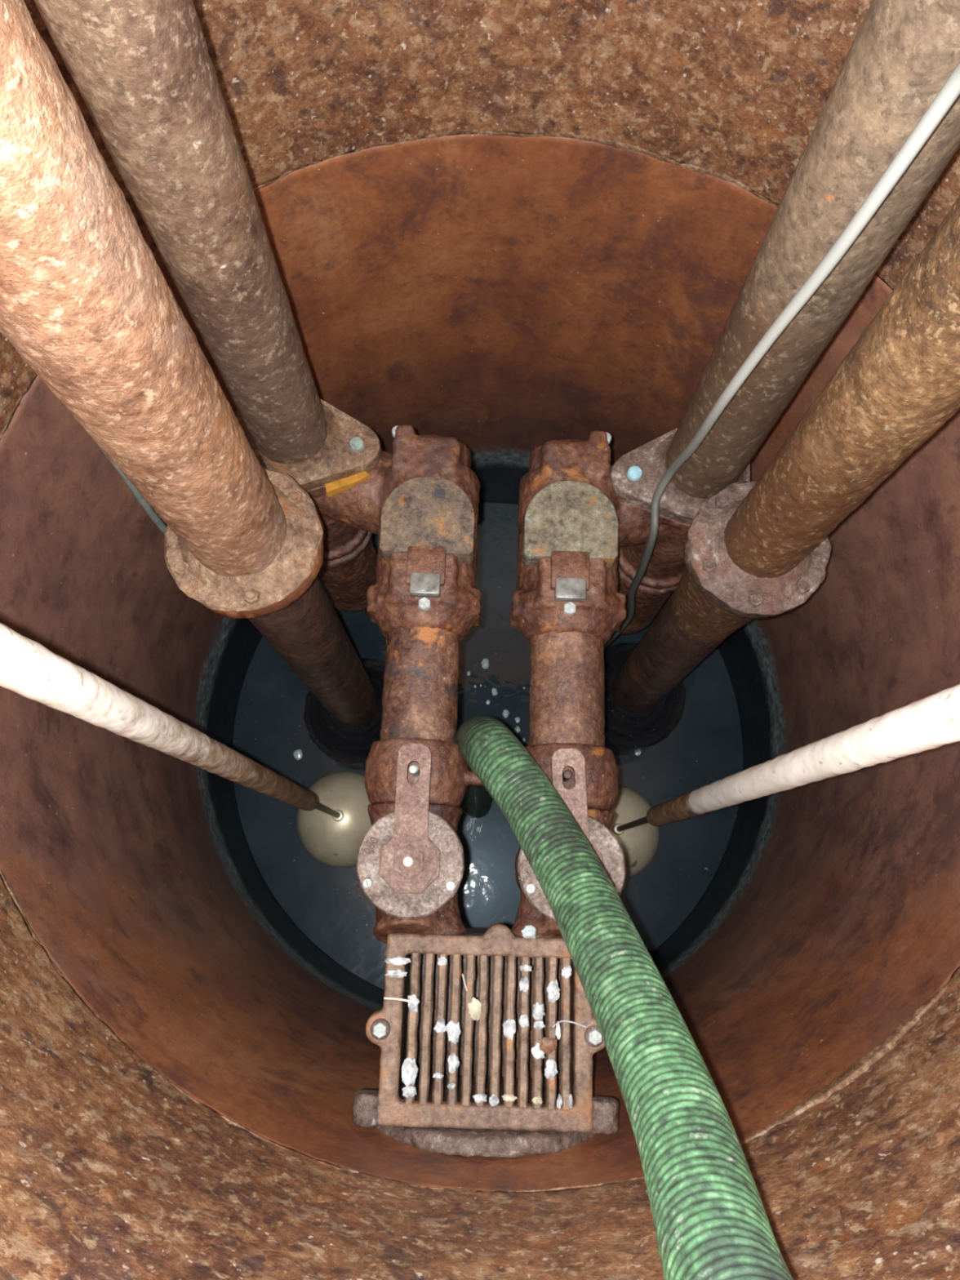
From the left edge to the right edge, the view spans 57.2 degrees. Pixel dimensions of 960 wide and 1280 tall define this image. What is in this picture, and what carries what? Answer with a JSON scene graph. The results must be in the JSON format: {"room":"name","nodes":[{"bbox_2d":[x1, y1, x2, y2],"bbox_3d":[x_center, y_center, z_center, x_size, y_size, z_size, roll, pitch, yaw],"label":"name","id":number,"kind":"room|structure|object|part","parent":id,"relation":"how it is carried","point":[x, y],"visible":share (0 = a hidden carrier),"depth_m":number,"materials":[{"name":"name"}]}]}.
{"room":"sewage pump pit","nodes":[
{"label":"sewage pump pit","id":0,"kind":"room"},
{"bbox_2d":[0,133,959,1191],"bbox_3d":[0.026,0.146,1.964,1.424,1.734,1.424,2,75,0],"label":"wall","id":1,"kind":"structure","parent":0,"point":[504,297],"depth_m":1.48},
{"bbox_2d":[351,923,619,1158],"bbox_3d":[0.008,0.537,1.252,0.346,0.344,0.269,2,75,0],"label":"grate","id":2,"kind":"object","parent":1,"relation":"attached to","point":[439,1118],"visible":0.91,"depth_m":1.11,"materials":[{"name":"metal"}]},
{"bbox_2d":[370,1017,390,1039],"bbox_3d":[-0.125,0.489,1.107,0.025,0.009,0.025,2,75,0],"label":"bolt","id":3,"kind":"object","parent":2,"relation":"in","point":[380,1027],"depth_m":1.10,"materials":[{"name":"silver metal"}]},
{"bbox_2d":[384,968,407,977],"bbox_3d":[-0.107,0.427,1.127,0.029,0.008,0.011,2,75,0],"label":"rag","id":4,"kind":"object","parent":2,"relation":"on","point":[397,973],"visible":1,"depth_m":1.12,"materials":[{"name":"white fabric"}]},
{"bbox_2d":[385,955,410,964],"bbox_3d":[-0.105,0.412,1.130,0.033,0.008,0.012,2,75,0],"label":"rag","id":5,"kind":"object","parent":2,"relation":"on","point":[397,960],"visible":1,"depth_m":1.13,"materials":[{"name":"white fabric"}]},
{"bbox_2d":[383,996,415,1003],"bbox_3d":[-0.102,0.456,1.115,0.040,0.004,0.004,7,75,1],"label":"stick","id":6,"kind":"object","parent":2,"relation":"on","point":[385,997],"visible":1,"depth_m":1.11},
{"bbox_2d":[402,1085,416,1097],"bbox_3d":[-0.088,0.561,1.093,0.018,0.010,0.015,2,75,0],"label":"rag","id":7,"kind":"object","parent":2,"relation":"on","point":[408,1091],"visible":1,"depth_m":1.09,"materials":[{"name":"white fabric"}]},
{"bbox_2d":[401,1057,417,1085],"bbox_3d":[-0.088,0.539,1.099,0.021,0.010,0.032,2,75,0],"label":"rag","id":8,"kind":"object","parent":2,"relation":"on","point":[409,1068],"visible":1,"depth_m":1.10,"materials":[{"name":"white fabric"}]},
{"bbox_2d":[407,994,419,1013],"bbox_3d":[-0.085,0.462,1.120,0.016,0.009,0.023,2,75,0],"label":"rag","id":9,"kind":"object","parent":2,"relation":"on","point":[412,1006],"visible":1,"depth_m":1.12,"materials":[{"name":"white fabric"}]},
{"bbox_2d":[432,1071,444,1079],"bbox_3d":[-0.052,0.543,1.098,0.014,0.010,0.008,2,75,0],"label":"rag","id":10,"kind":"object","parent":2,"relation":"on","point":[437,1075],"visible":1,"depth_m":1.10,"materials":[{"name":"white fabric"}]},
{"bbox_2d":[433,1017,445,1033],"bbox_3d":[-0.049,0.488,1.113,0.015,0.010,0.018,25,76,6],"label":"rag","id":11,"kind":"object","parent":2,"relation":"on","point":[440,1027],"visible":1,"depth_m":1.11,"materials":[{"name":"white fabric"}]},
{"bbox_2d":[437,956,447,965],"bbox_3d":[-0.048,0.414,1.133,0.013,0.009,0.013,2,75,0],"label":"rag","id":12,"kind":"object","parent":2,"relation":"on","point":[442,961],"visible":1,"depth_m":1.13,"materials":[{"name":"white fabric"}]},
{"bbox_2d":[447,1083,455,1089],"bbox_3d":[-0.035,0.555,1.095,0.011,0.010,0.008,2,75,0],"label":"rag","id":13,"kind":"object","parent":2,"relation":"on","point":[451,1086],"visible":1,"depth_m":1.09,"materials":[{"name":"white fabric"}]},
{"bbox_2d":[445,1020,461,1044],"bbox_3d":[-0.034,0.495,1.111,0.020,0.010,0.028,2,75,0],"label":"rag","id":14,"kind":"object","parent":2,"relation":"on","point":[453,1030],"visible":1,"depth_m":1.11,"materials":[{"name":"white fabric"}]},
{"bbox_2d":[448,1053,459,1073],"bbox_3d":[-0.033,0.529,1.102,0.015,0.010,0.024,2,75,0],"label":"rag","id":15,"kind":"object","parent":2,"relation":"on","point":[453,1062],"visible":1,"depth_m":1.10,"materials":[{"name":"white fabric"}]},
{"bbox_2d":[462,973,467,991],"bbox_3d":[-0.020,0.437,1.124,0.002,0.003,0.021,-16,75,-5],"label":"straw","id":16,"kind":"object","parent":2,"relation":"on","point":[462,974],"visible":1,"depth_m":1.12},
{"bbox_2d":[467,997,481,1020],"bbox_3d":[-0.006,0.469,1.119,0.019,0.008,0.028,2,75,0],"label":"rag","id":17,"kind":"object","parent":2,"relation":"on","point":[474,1007],"visible":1,"depth_m":1.12,"materials":[{"name":"beige fabric"}]},
{"bbox_2d":[472,1093,487,1102],"bbox_3d":[0.000,0.568,1.092,0.018,0.010,0.011,2,75,0],"label":"rag","id":18,"kind":"object","parent":2,"relation":"on","point":[478,1098],"visible":1,"depth_m":1.09,"materials":[{"name":"white fabric"}]},
{"bbox_2d":[488,1093,499,1106],"bbox_3d":[0.017,0.570,1.091,0.013,0.009,0.012,-35,78,-9],"label":"rag","id":19,"kind":"object","parent":2,"relation":"on","point":[493,1100],"visible":1,"depth_m":1.09,"materials":[{"name":"white fabric"}]},
{"bbox_2d":[502,1018,515,1040],"bbox_3d":[0.037,0.494,1.112,0.017,0.010,0.029,2,75,0],"label":"rag","id":20,"kind":"object","parent":2,"relation":"on","point":[509,1025],"visible":1,"depth_m":1.11,"materials":[{"name":"white fabric"}]},
{"bbox_2d":[502,1093,517,1102],"bbox_3d":[0.037,0.568,1.092,0.020,0.009,0.010,2,75,0],"label":"rag","id":21,"kind":"object","parent":2,"relation":"on","point":[506,1097],"visible":1,"depth_m":1.09,"materials":[{"name":"beige fabric"}]},
{"bbox_2d":[518,1014,528,1027],"bbox_3d":[0.055,0.483,1.115,0.013,0.010,0.016,2,75,0],"label":"rag","id":22,"kind":"object","parent":2,"relation":"on","point":[523,1021],"visible":1,"depth_m":1.11,"materials":[{"name":"white fabric"}]},
{"bbox_2d":[519,976,528,991],"bbox_3d":[0.056,0.441,1.127,0.013,0.010,0.021,2,75,0],"label":"rag","id":23,"kind":"object","parent":2,"relation":"on","point":[523,983],"visible":1,"depth_m":1.12,"materials":[{"name":"white fabric"}]},
{"bbox_2d":[520,964,532,971],"bbox_3d":[0.059,0.422,1.132,0.016,0.010,0.010,2,75,0],"label":"rag","id":24,"kind":"object","parent":2,"relation":"on","point":[526,967],"visible":1,"depth_m":1.13,"materials":[{"name":"white fabric"}]},
{"bbox_2d":[520,924,536,938],"bbox_3d":[0.063,0.380,1.145,0.020,0.013,0.018,2,75,0],"label":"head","id":25,"kind":"object","parent":2,"relation":"on","point":[529,931],"visible":1,"depth_m":1.14,"materials":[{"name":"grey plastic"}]},
{"bbox_2d":[532,1095,542,1104],"bbox_3d":[0.071,0.571,1.091,0.013,0.010,0.010,2,75,0],"label":"rag","id":26,"kind":"object","parent":2,"relation":"on","point":[536,1100],"visible":1,"depth_m":1.09,"materials":[{"name":"beige fabric"}]},
{"bbox_2d":[531,1042,544,1059],"bbox_3d":[0.073,0.517,1.106,0.018,0.009,0.020,2,75,0],"label":"rag","id":27,"kind":"object","parent":2,"relation":"on","point":[536,1052],"visible":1,"depth_m":1.10,"materials":[{"name":"white fabric"}]},
{"bbox_2d":[532,1002,545,1020],"bbox_3d":[0.074,0.472,1.119,0.016,0.010,0.022,2,75,0],"label":"rag","id":28,"kind":"object","parent":2,"relation":"on","point":[538,1013],"visible":1,"depth_m":1.12,"materials":[{"name":"white fabric"}]},
{"bbox_2d":[533,1021,545,1030],"bbox_3d":[0.075,0.488,1.114,0.015,0.009,0.011,2,75,0],"label":"rag","id":29,"kind":"object","parent":2,"relation":"on","point":[539,1025],"visible":1,"depth_m":1.11,"materials":[{"name":"white fabric"}]},
{"bbox_2d":[538,1037,557,1054],"bbox_3d":[0.086,0.509,1.104,0.023,0.006,0.020,2,75,0],"label":"scrap","id":30,"kind":"object","parent":2,"relation":"on","point":[548,1045],"visible":1,"depth_m":1.10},
{"bbox_2d":[544,1058,557,1079],"bbox_3d":[0.089,0.538,1.100,0.017,0.010,0.026,2,75,0],"label":"rag","id":31,"kind":"object","parent":2,"relation":"on","point":[550,1070],"visible":1,"depth_m":1.10,"materials":[{"name":"white fabric"}]},
{"bbox_2d":[546,979,559,1002],"bbox_3d":[0.094,0.448,1.125,0.017,0.009,0.029,2,75,0],"label":"rag","id":32,"kind":"object","parent":2,"relation":"on","point":[553,989],"visible":1,"depth_m":1.12,"materials":[{"name":"white fabric"}]},
{"bbox_2d":[555,1021,560,1039],"bbox_3d":[0.099,0.494,1.113,0.008,0.009,0.022,2,75,0],"label":"rag","id":33,"kind":"object","parent":2,"relation":"in","point":[557,1030],"visible":1,"depth_m":1.11,"materials":[{"name":"white fabric"}]},
{"bbox_2d":[556,1093,562,1109],"bbox_3d":[0.098,0.573,1.091,0.007,0.008,0.018,2,75,0],"label":"rag","id":34,"kind":"object","parent":2,"relation":"in","point":[559,1101],"visible":1,"depth_m":1.09,"materials":[{"name":"white fabric"}]},
{"bbox_2d":[561,964,571,979],"bbox_3d":[0.111,0.427,1.131,0.013,0.009,0.018,2,75,0],"label":"rag","id":35,"kind":"object","parent":2,"relation":"on","point":[566,971],"visible":1,"depth_m":1.13,"materials":[{"name":"white fabric"}]},
{"bbox_2d":[552,1020,586,1027],"bbox_3d":[0.113,0.485,1.110,0.043,0.003,0.009,2,75,0],"label":"thread","id":36,"kind":"object","parent":2,"relation":"on","point":[556,1024],"visible":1,"depth_m":1.11,"materials":[{"name":"white fabric"}]},
{"bbox_2d":[568,1093,573,1108],"bbox_3d":[0.113,0.573,1.092,0.007,0.010,0.019,2,75,0],"label":"rag","id":37,"kind":"object","parent":2,"relation":"on","point":[571,1100],"visible":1,"depth_m":1.09,"materials":[{"name":"white fabric"}]},
{"bbox_2d":[584,1025,603,1047],"bbox_3d":[0.144,0.498,1.107,0.025,0.009,0.025,2,75,0],"label":"bolt","id":38,"kind":"object","parent":2,"relation":"in","point":[593,1037],"depth_m":1.10,"materials":[{"name":"silver metal"}]},
{"bbox_2d":[232,502,742,989],"bbox_3d":[0.023,0.269,2.414,1.397,0.001,1.397,2,75,0],"label":"water","id":39,"kind":"object","parent":1,"relation":"in","point":[329,904],"visible":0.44,"depth_m":2.39,"materials":[{"name":"black liquid"}]},
{"bbox_2d":[0,622,371,867],"bbox_3d":[-0.347,0.175,1.229,0.249,2.510,0.249,43,79,10],"label":"float","id":40,"kind":"object","parent":39,"relation":"in","point":[333,819],"visible":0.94,"depth_m":0.97,"materials":[{"name":"white paint"}]},
{"bbox_3d":[-0.344,0.087,0.906,0.041,1.840,0.040,2,75,0],"label":"rod","id":41,"kind":"part","parent":40,"relation":"part of","materials":[{"name":"white paint"}]},
{"bbox_3d":[-0.353,0.383,1.994,0.013,0.434,0.013,-31,77,-8],"label":"stem","id":42,"kind":"part","parent":40,"relation":"part of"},
{"bbox_2d":[293,749,302,759],"bbox_3d":[-0.496,0.312,2.397,0.025,0.014,0.030,2,75,0],"label":"bubble","id":43,"kind":"object","parent":39,"relation":"on","point":[298,753],"visible":1,"depth_m":2.39,"materials":[{"name":"white liquid"}]},
{"bbox_2d":[303,657,385,770],"bbox_3d":[-0.310,0.235,2.443,0.282,0.557,0.283,2,75,0],"label":"flange","id":44,"kind":"object","parent":39,"relation":"in","point":[351,748],"visible":0.4,"depth_m":2.20,"materials":[{"name":"black metal"}]},
{"bbox_2d":[0,0,380,729],"bbox_3d":[-0.299,-0.118,1.149,0.197,2.240,0.196,-22,76,-6],"label":"pipe","id":45,"kind":"object","parent":44,"relation":"on","point":[86,302],"visible":1,"depth_m":0.68,"materials":[{"name":"brown metal"}]},
{"bbox_2d":[89,435,166,534],"bbox_3d":[-0.407,-0.157,1.366,0.031,2.640,0.136,2,75,0],"label":"cable","id":46,"kind":"object","parent":45,"relation":"attached to","point":[147,508],"visible":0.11,"depth_m":1.07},
{"bbox_2d":[305,424,481,640],"bbox_3d":[-0.169,-0.077,2.020,0.302,1.464,0.553,-41,79,-10],"label":"valve","id":47,"kind":"object","parent":39,"relation":"in","point":[420,500],"visible":0.75,"depth_m":1.32,"materials":[{"name":"brown metal"}]},
{"bbox_2d":[33,0,381,497],"bbox_3d":[-0.281,-0.479,0.774,0.260,1.328,0.160,2,75,0],"label":"riser pipe","id":48,"kind":"object","parent":47,"relation":"on","point":[144,72],"visible":0.96,"depth_m":0.85,"materials":[{"name":"brown metal"}]},
{"bbox_2d":[364,626,467,806],"bbox_3d":[-0.090,0.104,1.319,0.151,0.151,0.288,2,75,0],"label":"pipe","id":49,"kind":"object","parent":47,"relation":"attached to","point":[420,695],"visible":0.81,"depth_m":1.27,"materials":[{"name":"brown metal"}]},
{"bbox_2d":[356,742,466,943],"bbox_3d":[-0.090,0.291,1.231,0.150,0.214,0.268,2,75,0],"label":"valve","id":50,"kind":"object","parent":49,"relation":"attached to","point":[411,861],"visible":0.94,"depth_m":1.16,"materials":[{"name":"metal"}]},
{"bbox_3d":[-0.090,0.233,1.162,0.073,0.011,0.191,2,75,0],"label":"lever","id":51,"kind":"part","parent":50,"relation":"part of","materials":[{"name":"brown metal"}]},
{"bbox_3d":[-0.092,0.292,1.157,0.078,0.014,0.078,2,75,0],"label":"washer plate","id":52,"kind":"part","parent":50,"relation":"part of","materials":[{"name":"brown metal"}]},
{"bbox_2d":[481,657,488,668],"bbox_3d":[0.015,0.066,2.469,0.023,0.014,0.031,2,75,0],"label":"bubble","id":53,"kind":"object","parent":39,"relation":"on","point":[485,663],"visible":1,"depth_m":2.46,"materials":[{"name":"white"}]},
{"bbox_2d":[491,688,497,695],"bbox_3d":[0.041,0.145,2.447,0.017,0.010,0.023,2,75,0],"label":"bubble","id":54,"kind":"object","parent":39,"relation":"on","point":[494,691],"visible":1,"depth_m":2.44,"materials":[{"name":"white liquid"}]},
{"bbox_2d":[502,709,509,718],"bbox_3d":[0.071,0.204,2.431,0.018,0.011,0.023,17,75,4],"label":"bubble","id":55,"kind":"object","parent":39,"relation":"on","point":[505,713],"visible":1,"depth_m":2.43,"materials":[{"name":"white liquid"}]},
{"bbox_2d":[514,725,519,733],"bbox_3d":[0.103,0.246,2.420,0.016,0.010,0.018,-30,77,-8],"label":"bubble","id":56,"kind":"object","parent":39,"relation":"on","point":[517,728],"visible":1,"depth_m":2.42,"materials":[{"name":"white liquid"}]},
{"bbox_2d":[515,716,519,723],"bbox_3d":[0.104,0.221,2.427,0.014,0.009,0.017,-13,75,-4],"label":"bubble","id":57,"kind":"object","parent":39,"relation":"on","point":[517,719],"visible":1,"depth_m":2.42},
{"bbox_2d":[509,431,690,644],"bbox_3d":[0.207,-0.052,2.015,0.515,1.463,0.304,-43,79,-11],"label":"valve","id":58,"kind":"object","parent":39,"relation":"in","point":[581,545],"visible":0.75,"depth_m":1.31,"materials":[{"name":"brown metal"}]},
{"bbox_2d":[524,631,618,811],"bbox_3d":[0.130,0.111,1.319,0.151,0.151,0.288,2,75,0],"label":"pipe","id":59,"kind":"object","parent":58,"relation":"attached to","point":[567,668],"visible":0.63,"depth_m":1.27,"materials":[{"name":"brown metal"}]},
{"bbox_2d":[463,768,483,786],"bbox_3d":[0.026,0.201,1.280,0.119,0.030,0.031,2,75,0],"label":"rod","id":60,"kind":"object","parent":59,"relation":"attached to","point":[470,778],"visible":0.24,"depth_m":1.27,"materials":[{"name":"brown metal"}]},
{"bbox_2d":[511,748,626,937],"bbox_3d":[0.119,0.297,1.231,0.148,0.213,0.267,2,75,0],"label":"valve","id":61,"kind":"object","parent":59,"relation":"attached to","point":[534,909],"visible":0.37,"depth_m":1.17,"materials":[{"name":"metal"}]},
{"bbox_3d":[0.124,0.240,1.162,0.073,0.011,0.192,2,75,0],"label":"lever","id":62,"kind":"part","parent":61,"relation":"part of","materials":[{"name":"brown metal"}]},
{"bbox_3d":[0.122,0.299,1.157,0.078,0.014,0.078,2,75,0],"label":"washer plate","id":63,"kind":"part","parent":61,"relation":"part of","materials":[{"name":"brown metal"}]},
{"bbox_2d":[610,0,959,524],"bbox_3d":[0.318,-0.429,0.758,0.216,1.312,0.160,2,75,0],"label":"riser pipe","id":64,"kind":"object","parent":58,"relation":"on","point":[902,53],"visible":0.91,"depth_m":0.81,"materials":[{"name":"brown metal"}]},
{"bbox_2d":[603,61,959,649],"bbox_3d":[0.282,-0.160,1.336,0.091,2.491,0.115,29,77,7],"label":"power cable","id":65,"kind":"object","parent":64,"relation":"attached to","point":[949,91],"visible":0.86,"depth_m":0.79,"materials":[{"name":"white plastic"}]},
{"bbox_2d":[603,642,685,755],"bbox_3d":[0.386,0.196,2.460,0.277,0.557,0.275,-7,75,-2],"label":"flange","id":66,"kind":"object","parent":39,"relation":"in","point":[626,733],"visible":0.38,"depth_m":2.22,"materials":[{"name":"black metal"}]},
{"bbox_2d":[611,195,959,714],"bbox_3d":[0.397,-0.157,1.165,0.202,2.240,0.201,40,78,10],"label":"pipe","id":67,"kind":"object","parent":66,"relation":"on","point":[760,548],"visible":0.98,"depth_m":0.97,"materials":[{"name":"brown metal"}]},
{"bbox_2d":[609,684,959,879],"bbox_3d":[0.356,0.209,1.229,0.249,2.515,0.249,43,79,10],"label":"float","id":68,"kind":"object","parent":39,"relation":"in","point":[931,722],"visible":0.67,"depth_m":0.94,"materials":[{"name":"white paint"}]},
{"bbox_3d":[0.349,0.412,1.976,0.013,0.475,0.013,-31,77,-8],"label":"stem","id":69,"kind":"part","parent":68,"relation":"part of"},
{"bbox_3d":[0.359,0.116,0.886,0.041,1.804,0.041,2,75,0],"label":"rod","id":70,"kind":"part","parent":68,"relation":"part of","materials":[{"name":"white paint"}]},
{"bbox_2d":[455,715,793,1279],"bbox_3d":[0.090,0.354,1.183,0.124,2.571,0.564,-16,75,-5],"label":"hose","id":71,"kind":"object","parent":1,"relation":"hanging from","point":[711,1222],"visible":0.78,"depth_m":0.73,"materials":[{"name":"green plastic"}]},
{"bbox_2d":[0,0,959,1279],"bbox_3d":[0.039,-0.242,0.536,1.424,1.226,1.424,-11,75,-4],"label":"wall","id":72,"kind":"structure","parent":0,"point":[109,1171],"depth_m":0.92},
{"bbox_2d":[0,129,959,1192],"bbox_3d":[0.034,-0.081,1.130,1.400,0.028,1.402,7,75,1],"label":"trim","id":73,"kind":"structure","parent":72,"relation":"attached to","point":[862,1064],"depth_m":0.99,"materials":[{"name":"brown metal"}]}
]}

